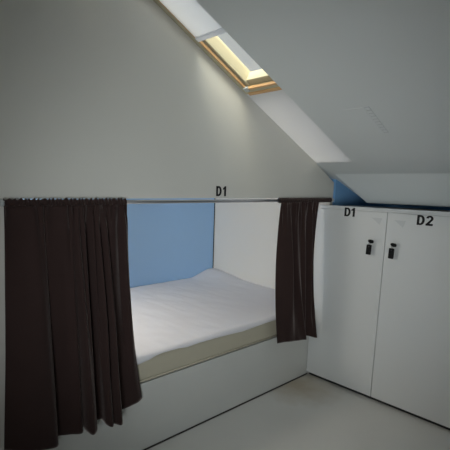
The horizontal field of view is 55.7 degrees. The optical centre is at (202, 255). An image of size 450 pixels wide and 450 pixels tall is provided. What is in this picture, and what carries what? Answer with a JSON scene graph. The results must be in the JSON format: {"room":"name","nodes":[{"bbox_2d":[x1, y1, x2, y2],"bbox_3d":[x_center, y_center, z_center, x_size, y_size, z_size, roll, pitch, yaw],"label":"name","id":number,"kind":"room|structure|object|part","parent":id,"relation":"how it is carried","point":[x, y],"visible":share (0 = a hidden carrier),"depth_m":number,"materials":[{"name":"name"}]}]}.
{"room":"dormitory","nodes":[
{"label":"dormitory","id":0,"kind":"room"},
{"bbox_2d":[23,198,214,287],"bbox_3d":[-0.731,-0.006,2.874,2.256,0.960,0.034,-7,13,-41],"label":"wall","id":1,"kind":"structure","parent":0,"point":[167,242],"depth_m":3.26,"materials":[{"name":"blue paint"}]},
{"bbox_2d":[213,203,214,264],"bbox_3d":[0.097,-0.205,3.561,0.005,0.752,0.006,-7,13,-41],"label":"joint","id":2,"kind":"object","parent":1,"relation":"attached to","point":[214,203],"visible":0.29,"depth_m":3.57,"materials":[{"name":"grey"}]},
{"bbox_2d":[0,0,367,449],"bbox_3d":[-0.699,-0.265,1.372,4.976,2.442,0.064,-7,13,-41],"label":"wall","id":3,"kind":"structure","parent":0,"point":[100,99],"depth_m":1.63,"materials":[{"name":"white paint"}]},
{"bbox_2d":[0,198,333,206],"bbox_3d":[0.080,-0.258,2.017,1.967,0.022,0.028,-7,13,-41],"label":"curtain rod","id":4,"kind":"object","parent":3,"relation":"attached to","point":[2,203],"visible":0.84,"depth_m":1.92,"materials":[{"name":"silver metal"}]},
{"bbox_2d":[3,198,141,449],"bbox_3d":[-0.453,0.246,1.585,0.583,0.912,0.089,-7,13,-41],"label":"curtain","id":5,"kind":"object","parent":4,"relation":"hanging from","point":[71,361],"visible":1,"depth_m":1.55,"materials":[{"name":"brown fabric"}]},
{"bbox_2d":[275,198,331,343],"bbox_3d":[0.608,0.093,2.518,0.532,0.859,0.083,-7,13,-41],"label":"curtain","id":6,"kind":"object","parent":4,"relation":"hanging from","point":[294,275],"visible":1,"depth_m":2.44,"materials":[{"name":"brown fabric"}]},
{"bbox_2d":[216,186,225,195],"bbox_3d":[0.089,-0.307,2.035,0.065,0.047,0.001,-7,13,-41],"label":"number lettering","id":7,"kind":"object","parent":3,"relation":"attached to","point":[217,187],"visible":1,"depth_m":2.03,"materials":[{"name":"black paint"}]},
{"bbox_2d":[213,198,325,288],"bbox_3d":[0.460,0.088,3.217,0.030,1.200,1.074,-7,13,-41],"label":"wall","id":8,"kind":"structure","parent":0,"point":[245,233],"depth_m":3.28,"materials":[{"name":"white paint"}]},
{"bbox_2d":[147,373,449,449],"bbox_3d":[-0.155,1.099,0.933,5.120,0.080,4.080,-7,13,-41],"label":"floor","id":9,"kind":"structure","parent":0,"point":[308,412],"depth_m":2.16,"materials":[{"name":"beige plastic"}]},
{"bbox_2d":[47,336,308,449],"bbox_3d":[-0.366,0.621,2.546,2.180,0.328,1.100,-7,13,-41],"label":"bunk bed","id":10,"kind":"object","parent":9,"relation":"on","point":[171,403],"visible":0.15,"depth_m":2.12,"materials":[{"name":"white wood"}]},
{"bbox_2d":[137,320,276,382],"bbox_3d":[-0.268,0.391,2.588,1.928,0.114,1.097,-7,13,-41],"label":"mattress","id":11,"kind":"object","parent":10,"relation":"on","point":[173,360],"visible":0.05,"depth_m":2.10,"materials":[{"name":"beige fabric"}]},
{"bbox_2d":[130,268,275,364],"bbox_3d":[-0.265,0.312,2.575,1.935,0.084,1.106,-7,13,-41],"label":"sheet","id":12,"kind":"object","parent":11,"relation":"on","point":[213,303],"visible":0.58,"depth_m":2.55,"materials":[{"name":"white fabric"}]},
{"bbox_2d":[143,373,306,449],"bbox_3d":[-0.021,0.857,2.152,1.884,0.007,0.005,-7,13,-41],"label":"joint","id":13,"kind":"object","parent":9,"relation":"on","point":[305,373],"visible":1,"depth_m":2.25,"materials":[{"name":"grey"}]},
{"bbox_2d":[306,205,449,429],"bbox_3d":[1.147,0.273,2.505,0.474,1.100,0.875,-7,13,-41],"label":"base cabinet","id":14,"kind":"object","parent":9,"relation":"on","point":[383,323],"visible":0.94,"depth_m":2.33,"materials":[{"name":"white laminate"}]},
{"bbox_3d":[0.838,0.262,2.522,0.018,1.054,0.434,-7,13,-41],"label":"door","id":15,"kind":"part","parent":14,"relation":"part of","materials":[{"name":"white laminate"}]},
{"bbox_2d":[366,240,373,254],"bbox_3d":[0.923,-0.045,2.341,0.022,0.085,0.040,-7,13,-41],"label":"key","id":16,"kind":"object","parent":14,"relation":"attached to","point":[368,247],"visible":1,"depth_m":2.34,"materials":[{"name":"black plastic"}]},
{"bbox_3d":[0.997,-0.240,2.274,0.019,0.021,0.875,-7,13,-41],"label":"rail","id":17,"kind":"part","parent":14,"relation":"part of","materials":[{"name":"white laminate"}]},
{"bbox_2d":[388,243,396,258],"bbox_3d":[1.006,-0.023,2.250,0.022,0.085,0.040,-7,13,-41],"label":"key","id":18,"kind":"object","parent":14,"relation":"attached to","point":[391,250],"visible":1,"depth_m":2.25,"materials":[{"name":"black plastic"}]},
{"bbox_3d":[1.129,0.322,2.201,0.018,1.054,0.435,-7,13,-41],"label":"door","id":19,"kind":"part","parent":14,"relation":"part of","materials":[{"name":"white laminate"}]},
{"bbox_2d":[196,0,449,206],"bbox_3d":[-0.112,-0.677,0.639,5.280,1.442,4.240,-7,13,-41],"label":"ceiling","id":20,"kind":"structure","parent":0,"point":[391,58],"depth_m":1.62,"materials":[{"name":"white paint"}]},
{"bbox_2d":[153,0,281,95],"bbox_3d":[-0.011,-0.973,1.606,0.969,0.536,0.313,-7,13,-41],"label":"window","id":21,"kind":"structure","parent":20,"relation":"attached to","point":[190,16],"depth_m":1.82,"materials":[{"name":"brown wood"}]},
{"bbox_2d":[159,0,221,36],"bbox_3d":[-0.171,-1.002,1.491,0.575,0.282,0.188,-7,13,-41],"label":"blind","id":22,"kind":"object","parent":21,"relation":"attached to","point":[190,14],"depth_m":1.65,"materials":[{"name":"fabric"}]},
{"bbox_3d":[-0.019,-0.972,1.624,0.873,0.458,0.221,-7,13,-41],"label":"sash","id":23,"kind":"part","parent":21,"relation":"part of","materials":[{"name":"brown wood"}]},
{"bbox_2d":[247,90,351,162],"bbox_3d":[0.521,-0.654,2.203,0.627,0.306,0.233,-7,13,-41],"label":"window reveal","id":24,"kind":"object","parent":20,"relation":"attached to","point":[277,105],"depth_m":2.19,"materials":[{"name":"white paint"}]},
{"bbox_2d":[339,107,387,133],"bbox_3d":[0.726,-0.602,1.910,0.199,0.087,0.142,-7,13,-41],"label":"ceiling vent","id":25,"kind":"object","parent":20,"relation":"in","point":[360,120],"visible":1,"depth_m":1.90,"materials":[{"name":"white paint"}]},
{"bbox_2d":[364,107,387,132],"bbox_3d":[0.766,-0.594,1.867,0.199,0.087,0.022,-7,13,-41],"label":"grille","id":26,"kind":"object","parent":25,"relation":"attached to","point":[368,110],"depth_m":1.87,"materials":[{"name":"grey"}]},
{"bbox_2d":[368,203,449,209],"bbox_3d":[1.746,0.269,2.502,0.064,1.136,4.080,-7,13,-41],"label":"wall","id":27,"kind":"structure","parent":0,"point":[369,204],"depth_m":2.80,"materials":[{"name":"blue paint"}]}
]}

